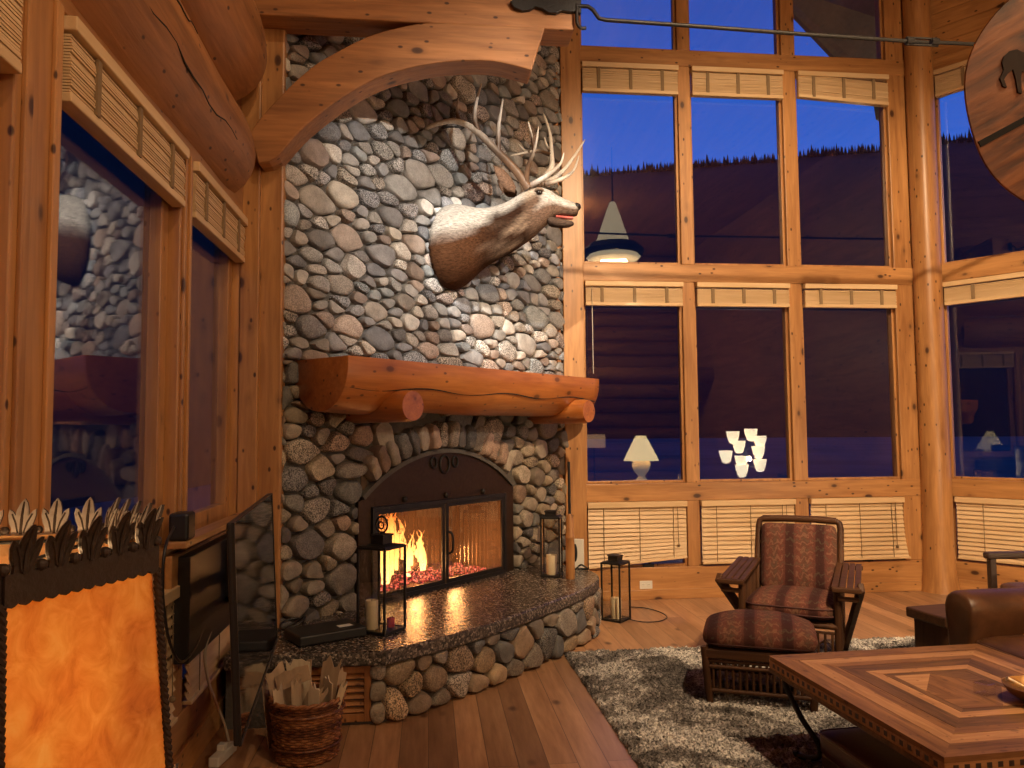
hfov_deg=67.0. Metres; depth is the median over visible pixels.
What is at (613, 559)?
candle lantern
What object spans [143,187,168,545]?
window
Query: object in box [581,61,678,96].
window blind
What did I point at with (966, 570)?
trim
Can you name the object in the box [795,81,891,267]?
window
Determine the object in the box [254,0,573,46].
timber beam
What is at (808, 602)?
seat cushion
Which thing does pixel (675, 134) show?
window
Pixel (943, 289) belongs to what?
trim
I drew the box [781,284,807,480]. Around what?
trim
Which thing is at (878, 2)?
window
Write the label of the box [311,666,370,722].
vent
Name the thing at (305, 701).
scrap
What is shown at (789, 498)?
window
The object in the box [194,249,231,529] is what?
window
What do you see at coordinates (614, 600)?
pillar candle
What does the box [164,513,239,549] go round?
trim
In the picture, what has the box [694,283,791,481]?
window
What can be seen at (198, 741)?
baseboard
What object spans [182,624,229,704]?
window blind
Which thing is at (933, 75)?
trim
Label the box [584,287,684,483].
window
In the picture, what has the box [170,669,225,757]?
trim
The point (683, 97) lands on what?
trim
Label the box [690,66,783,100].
window blind
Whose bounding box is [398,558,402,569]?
log
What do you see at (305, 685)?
scrap
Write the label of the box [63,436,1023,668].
ground
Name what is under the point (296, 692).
scrap
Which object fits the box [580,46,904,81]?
trim
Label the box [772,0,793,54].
trim
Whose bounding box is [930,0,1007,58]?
wall
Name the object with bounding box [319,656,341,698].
scrap
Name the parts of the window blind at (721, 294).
head rail, rail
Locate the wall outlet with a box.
[640,581,651,588]
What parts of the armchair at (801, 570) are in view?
arm, leg, post, rail, leg, post, arm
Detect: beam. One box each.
[251,23,543,171]
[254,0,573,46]
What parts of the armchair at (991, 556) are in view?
leg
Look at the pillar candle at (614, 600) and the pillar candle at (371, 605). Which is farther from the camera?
the pillar candle at (614, 600)
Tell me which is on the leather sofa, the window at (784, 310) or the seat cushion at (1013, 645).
the seat cushion at (1013, 645)
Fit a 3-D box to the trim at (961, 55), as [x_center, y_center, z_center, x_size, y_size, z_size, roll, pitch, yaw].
[5.397,-3.175,6.204,0.160,0.120,3.900,3,-5,-43]
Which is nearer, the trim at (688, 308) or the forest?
the trim at (688, 308)
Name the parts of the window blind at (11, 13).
rail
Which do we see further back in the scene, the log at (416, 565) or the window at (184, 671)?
the log at (416, 565)
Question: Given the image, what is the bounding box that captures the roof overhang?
[793,0,947,120]
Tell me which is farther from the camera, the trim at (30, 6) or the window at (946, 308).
the window at (946, 308)
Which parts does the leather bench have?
bench frame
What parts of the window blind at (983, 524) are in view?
ladder cord, head rail, rail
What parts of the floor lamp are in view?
corner cord, crown, corner cord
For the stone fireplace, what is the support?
on the floor
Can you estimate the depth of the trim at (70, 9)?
3.20 m
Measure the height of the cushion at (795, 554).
0.453 m
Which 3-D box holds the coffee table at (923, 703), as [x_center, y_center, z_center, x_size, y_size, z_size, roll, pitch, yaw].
[1.831,1.449,3.116,1.098,0.436,1.158,0,-4,-9]
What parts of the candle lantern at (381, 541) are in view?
ring handle, plate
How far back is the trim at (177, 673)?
3.36 m
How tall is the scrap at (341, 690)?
0.304 m
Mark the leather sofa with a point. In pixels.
(993, 618)
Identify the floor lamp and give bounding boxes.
[0,497,178,767]
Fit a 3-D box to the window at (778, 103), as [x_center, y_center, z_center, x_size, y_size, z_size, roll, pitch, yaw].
[2.121,-2.043,7.332,0.910,1.885,0.055,0,-4,-6]
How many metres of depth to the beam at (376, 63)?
4.59 m
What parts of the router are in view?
oval panel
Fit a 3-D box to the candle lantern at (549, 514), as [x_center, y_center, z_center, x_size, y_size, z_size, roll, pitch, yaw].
[0.306,1.236,6.009,0.155,0.502,0.155,-1,-4,11]
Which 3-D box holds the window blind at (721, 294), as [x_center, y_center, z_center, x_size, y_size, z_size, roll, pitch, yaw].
[2.143,-0.824,7.178,0.895,0.221,0.072,0,-4,-6]
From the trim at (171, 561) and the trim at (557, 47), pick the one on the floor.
the trim at (557, 47)
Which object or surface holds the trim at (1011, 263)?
attached to the log post at (939, 567)
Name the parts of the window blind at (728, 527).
ladder cord, rail, head rail, ladder cord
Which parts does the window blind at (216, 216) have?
rail, head rail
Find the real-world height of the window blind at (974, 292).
0.219 m
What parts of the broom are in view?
handle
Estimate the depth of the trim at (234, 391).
4.48 m
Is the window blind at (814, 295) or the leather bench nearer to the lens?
the leather bench
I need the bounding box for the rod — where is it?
[510,0,974,46]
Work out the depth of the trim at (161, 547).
3.19 m
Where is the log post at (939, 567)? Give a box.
[901,0,959,594]
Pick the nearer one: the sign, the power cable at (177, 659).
the sign
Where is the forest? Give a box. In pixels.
[583,129,972,176]
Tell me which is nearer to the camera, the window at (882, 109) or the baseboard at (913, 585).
the baseboard at (913, 585)
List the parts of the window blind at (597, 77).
rail, head rail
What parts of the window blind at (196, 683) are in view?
ladder cord, rail, ladder cord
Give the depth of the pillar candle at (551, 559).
5.96 m
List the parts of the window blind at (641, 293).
pull cord, head rail, rail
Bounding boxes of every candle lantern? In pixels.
[356,515,405,636]
[540,510,562,577]
[600,553,630,622]
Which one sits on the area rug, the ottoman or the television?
the ottoman
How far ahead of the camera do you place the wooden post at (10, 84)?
2.11 m
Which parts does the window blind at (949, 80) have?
rail, head rail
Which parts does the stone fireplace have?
fire door, door handle, fire door, cable coil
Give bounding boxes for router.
[574,539,583,567]
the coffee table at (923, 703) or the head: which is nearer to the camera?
the coffee table at (923, 703)
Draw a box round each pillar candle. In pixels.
[365,599,377,629]
[387,617,394,627]
[546,554,556,574]
[610,597,621,618]
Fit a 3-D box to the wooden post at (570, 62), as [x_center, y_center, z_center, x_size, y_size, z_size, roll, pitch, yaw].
[0.543,-1.264,7.109,0.190,6.400,0.190,0,-4,-6]
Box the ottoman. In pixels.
[700,609,818,712]
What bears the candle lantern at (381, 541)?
on the stone fireplace
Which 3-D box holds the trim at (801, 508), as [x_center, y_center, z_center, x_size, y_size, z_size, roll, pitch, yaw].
[2.666,1.353,7.191,0.130,0.590,0.156,0,-4,-6]
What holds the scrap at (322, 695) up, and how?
in the wicker basket
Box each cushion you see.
[703,609,817,652]
[746,585,833,620]
[760,522,836,590]
[979,635,1023,658]
[1000,582,1023,587]
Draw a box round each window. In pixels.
[50,110,213,508]
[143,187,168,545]
[182,667,186,697]
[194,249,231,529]
[580,0,675,49]
[581,69,679,263]
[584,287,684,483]
[587,500,686,567]
[688,0,778,54]
[689,69,785,265]
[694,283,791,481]
[699,498,792,564]
[792,0,882,59]
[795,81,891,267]
[801,284,899,479]
[808,496,902,560]
[934,76,1023,263]
[943,287,1023,480]
[953,496,1023,565]
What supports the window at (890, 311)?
attached to the trim at (617, 492)
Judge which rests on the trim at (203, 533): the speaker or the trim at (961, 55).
the speaker
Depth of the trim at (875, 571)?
6.97 m
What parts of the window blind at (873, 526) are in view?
head rail, ladder cord, rail, ladder cord, pull cord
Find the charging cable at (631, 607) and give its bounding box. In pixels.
[629,607,666,622]
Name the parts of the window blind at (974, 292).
head rail, rail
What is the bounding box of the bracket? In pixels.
[171,533,229,664]
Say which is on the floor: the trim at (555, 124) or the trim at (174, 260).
the trim at (555, 124)
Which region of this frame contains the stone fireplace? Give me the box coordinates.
[223,34,601,729]
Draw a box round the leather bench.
[819,727,922,767]
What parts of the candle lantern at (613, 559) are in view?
plate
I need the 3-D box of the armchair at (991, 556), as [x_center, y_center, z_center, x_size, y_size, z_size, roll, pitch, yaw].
[3.623,1.311,5.044,0.690,0.950,0.670,0,-4,-2]
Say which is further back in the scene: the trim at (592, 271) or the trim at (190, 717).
the trim at (592, 271)
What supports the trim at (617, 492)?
attached to the log post at (939, 567)
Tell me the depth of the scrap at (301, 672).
3.62 m
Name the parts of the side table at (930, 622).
panel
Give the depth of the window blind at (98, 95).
2.68 m
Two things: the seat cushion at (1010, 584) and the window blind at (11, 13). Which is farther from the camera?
the seat cushion at (1010, 584)
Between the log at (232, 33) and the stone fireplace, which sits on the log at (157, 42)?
the log at (232, 33)
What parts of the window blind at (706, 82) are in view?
head rail, rail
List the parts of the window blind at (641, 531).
head rail, rail, ladder cord, ladder cord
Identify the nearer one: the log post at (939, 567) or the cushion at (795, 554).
the cushion at (795, 554)
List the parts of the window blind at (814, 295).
head rail, rail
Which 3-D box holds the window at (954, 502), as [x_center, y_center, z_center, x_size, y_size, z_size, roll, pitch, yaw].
[4.678,1.306,6.710,0.055,0.590,1.520,3,-5,-43]
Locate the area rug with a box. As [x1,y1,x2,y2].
[564,636,914,767]
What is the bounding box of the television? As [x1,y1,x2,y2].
[226,493,277,746]
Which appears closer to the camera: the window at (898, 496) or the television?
the television
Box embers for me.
[380,562,485,591]
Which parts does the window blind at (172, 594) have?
ladder cord, head rail, pull cord, rail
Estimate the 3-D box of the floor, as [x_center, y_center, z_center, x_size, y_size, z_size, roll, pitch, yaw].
[3.454,1.545,0.177,9.700,0.120,14.400,0,-4,-6]
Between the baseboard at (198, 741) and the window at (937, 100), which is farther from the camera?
the window at (937, 100)
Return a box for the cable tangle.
[277,615,306,631]
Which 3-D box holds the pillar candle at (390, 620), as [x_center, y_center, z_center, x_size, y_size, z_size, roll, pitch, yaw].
[-0.691,1.352,4.410,0.044,0.062,0.044,0,-4,-6]
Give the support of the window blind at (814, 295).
attached to the window at (890, 311)
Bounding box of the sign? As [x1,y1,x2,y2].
[964,0,1023,201]
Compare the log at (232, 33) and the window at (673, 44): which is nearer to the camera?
the log at (232, 33)
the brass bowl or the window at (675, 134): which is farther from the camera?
the window at (675, 134)
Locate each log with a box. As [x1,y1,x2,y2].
[70,0,255,192]
[180,0,266,100]
[380,556,420,582]
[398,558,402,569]
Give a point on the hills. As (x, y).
(630, 217)
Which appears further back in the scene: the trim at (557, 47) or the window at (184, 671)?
the trim at (557, 47)
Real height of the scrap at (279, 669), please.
0.387 m
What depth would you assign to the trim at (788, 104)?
7.33 m
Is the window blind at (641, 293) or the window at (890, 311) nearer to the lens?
the window blind at (641, 293)
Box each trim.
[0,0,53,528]
[7,0,36,533]
[38,0,64,532]
[53,0,242,211]
[138,159,188,544]
[152,545,180,593]
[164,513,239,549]
[164,530,226,588]
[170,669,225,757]
[172,664,181,716]
[177,159,187,511]
[182,156,192,510]
[210,244,240,515]
[553,46,563,564]
[557,47,565,564]
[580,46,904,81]
[583,263,912,285]
[587,479,920,501]
[588,559,921,590]
[675,0,688,50]
[677,66,693,264]
[681,282,698,482]
[686,500,700,565]
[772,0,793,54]
[775,71,800,265]
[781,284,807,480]
[793,498,808,523]
[901,7,919,461]
[933,46,972,69]
[933,75,941,260]
[942,252,1023,282]
[943,289,950,451]
[952,479,1023,499]
[956,559,1023,583]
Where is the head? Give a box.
[425,83,584,289]
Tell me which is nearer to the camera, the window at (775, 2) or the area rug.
the area rug
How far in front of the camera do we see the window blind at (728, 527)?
7.03 m
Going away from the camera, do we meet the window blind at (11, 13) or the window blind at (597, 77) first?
the window blind at (11, 13)
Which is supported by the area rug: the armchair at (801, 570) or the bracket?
the armchair at (801, 570)
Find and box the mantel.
[294,355,598,423]
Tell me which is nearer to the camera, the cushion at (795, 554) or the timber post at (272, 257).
the timber post at (272, 257)
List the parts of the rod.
bracket plate, rod, rod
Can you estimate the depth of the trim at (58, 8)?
2.21 m
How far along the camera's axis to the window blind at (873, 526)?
7.17 m
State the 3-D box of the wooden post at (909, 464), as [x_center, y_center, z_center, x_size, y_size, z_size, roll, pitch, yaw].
[3.723,-1.209,7.468,0.180,5.720,0.156,0,-4,-6]
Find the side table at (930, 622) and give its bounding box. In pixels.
[906,604,948,646]
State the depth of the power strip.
3.55 m
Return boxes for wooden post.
[559,14,587,567]
[874,0,921,559]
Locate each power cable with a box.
[161,526,202,662]
[203,632,229,741]
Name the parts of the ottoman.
leg, leg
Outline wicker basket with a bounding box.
[268,682,345,767]
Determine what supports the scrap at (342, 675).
in the wicker basket
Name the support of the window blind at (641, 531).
attached to the window at (650, 564)
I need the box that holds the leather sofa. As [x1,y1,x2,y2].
[945,587,1023,659]
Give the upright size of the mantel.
0.378 m
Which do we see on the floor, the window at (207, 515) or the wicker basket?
the wicker basket
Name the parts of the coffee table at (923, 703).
iron leg, edge moulding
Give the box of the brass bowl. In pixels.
[1001,676,1023,701]
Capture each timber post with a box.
[236,77,262,512]
[258,29,287,627]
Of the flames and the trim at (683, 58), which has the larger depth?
the trim at (683, 58)
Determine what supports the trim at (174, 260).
attached to the wall
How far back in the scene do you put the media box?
4.17 m
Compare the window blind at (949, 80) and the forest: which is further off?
the forest
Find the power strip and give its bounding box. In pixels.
[208,741,236,767]
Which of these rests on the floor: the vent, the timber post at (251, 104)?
the timber post at (251, 104)
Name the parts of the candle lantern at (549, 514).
glass pane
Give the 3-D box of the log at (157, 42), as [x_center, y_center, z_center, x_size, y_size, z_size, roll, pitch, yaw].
[-1.398,-1.478,1.413,0.606,0.605,5.920,0,-4,-6]
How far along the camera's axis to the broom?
5.85 m
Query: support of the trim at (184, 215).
attached to the wall
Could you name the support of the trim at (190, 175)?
attached to the wall
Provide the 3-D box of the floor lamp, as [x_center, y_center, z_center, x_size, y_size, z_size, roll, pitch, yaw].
[-0.615,0.851,0.833,0.459,1.415,0.441,0,-4,-6]
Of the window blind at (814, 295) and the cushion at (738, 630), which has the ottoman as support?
the cushion at (738, 630)
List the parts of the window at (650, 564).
crank handle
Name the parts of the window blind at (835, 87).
head rail, rail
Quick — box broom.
[565,462,574,579]
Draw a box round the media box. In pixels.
[284,619,365,646]
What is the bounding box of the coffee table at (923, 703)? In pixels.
[769,644,1023,767]
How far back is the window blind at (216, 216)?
3.95 m
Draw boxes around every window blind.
[0,0,22,73]
[62,15,189,206]
[153,585,179,727]
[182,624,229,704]
[192,161,247,262]
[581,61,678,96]
[584,281,682,373]
[587,501,687,568]
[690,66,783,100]
[695,282,789,307]
[700,499,795,563]
[795,71,888,106]
[802,284,897,308]
[809,497,910,559]
[933,60,967,97]
[943,272,1023,305]
[954,496,1023,564]
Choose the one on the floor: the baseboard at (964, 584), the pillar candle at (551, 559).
the baseboard at (964, 584)
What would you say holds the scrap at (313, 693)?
in the wicker basket
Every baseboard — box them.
[173,692,225,767]
[603,581,921,600]
[958,579,1000,589]
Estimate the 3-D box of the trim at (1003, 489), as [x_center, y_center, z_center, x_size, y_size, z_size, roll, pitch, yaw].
[5.431,0.876,5.951,0.160,0.160,3.900,3,-5,-43]
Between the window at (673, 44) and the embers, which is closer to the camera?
the embers
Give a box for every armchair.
[715,515,864,652]
[983,551,1023,587]
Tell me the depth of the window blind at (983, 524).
6.99 m
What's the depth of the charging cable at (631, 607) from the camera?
6.15 m
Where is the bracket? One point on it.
(202, 604)
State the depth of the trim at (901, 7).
7.46 m
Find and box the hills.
[212,137,1023,438]
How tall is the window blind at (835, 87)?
0.299 m
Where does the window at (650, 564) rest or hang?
attached to the trim at (875, 571)
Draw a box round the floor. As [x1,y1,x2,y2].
[192,591,946,767]
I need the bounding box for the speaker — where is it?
[169,511,194,540]
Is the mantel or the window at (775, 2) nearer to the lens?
the mantel
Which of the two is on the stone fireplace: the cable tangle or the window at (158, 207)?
the cable tangle
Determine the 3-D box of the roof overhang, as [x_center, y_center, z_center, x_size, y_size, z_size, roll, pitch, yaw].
[4.146,-4.333,8.817,2.432,2.591,0.960,-2,-4,24]
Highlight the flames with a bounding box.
[379,514,426,584]
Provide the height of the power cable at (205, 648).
0.657 m
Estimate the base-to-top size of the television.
0.700 m
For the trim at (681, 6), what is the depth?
7.30 m
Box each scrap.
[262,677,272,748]
[266,661,291,705]
[272,681,283,709]
[274,665,310,690]
[286,658,311,701]
[291,679,301,705]
[302,659,311,705]
[308,681,319,705]
[311,685,327,704]
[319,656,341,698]
[322,675,332,701]
[336,680,346,714]
[338,667,346,685]
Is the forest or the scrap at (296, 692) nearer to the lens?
the scrap at (296, 692)
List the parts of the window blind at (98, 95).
rail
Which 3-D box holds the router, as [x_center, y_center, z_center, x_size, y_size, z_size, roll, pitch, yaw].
[0.539,1.388,6.336,0.100,0.235,0.042,-1,-4,14]
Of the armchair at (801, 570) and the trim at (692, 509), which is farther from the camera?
the trim at (692, 509)
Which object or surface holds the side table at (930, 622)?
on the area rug
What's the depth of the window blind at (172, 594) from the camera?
3.20 m
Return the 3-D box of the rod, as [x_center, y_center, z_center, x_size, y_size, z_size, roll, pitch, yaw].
[3.275,-2.254,5.005,6.609,0.210,0.054,0,-4,-6]
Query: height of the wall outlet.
0.072 m
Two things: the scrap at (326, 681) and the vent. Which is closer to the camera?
the scrap at (326, 681)
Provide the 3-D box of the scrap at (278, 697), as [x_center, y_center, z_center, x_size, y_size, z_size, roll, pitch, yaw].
[-1.063,1.522,3.553,0.024,0.320,0.147,-1,-4,7]
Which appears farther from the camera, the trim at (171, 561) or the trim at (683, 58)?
the trim at (683, 58)
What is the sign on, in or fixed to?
hanging from the ceiling

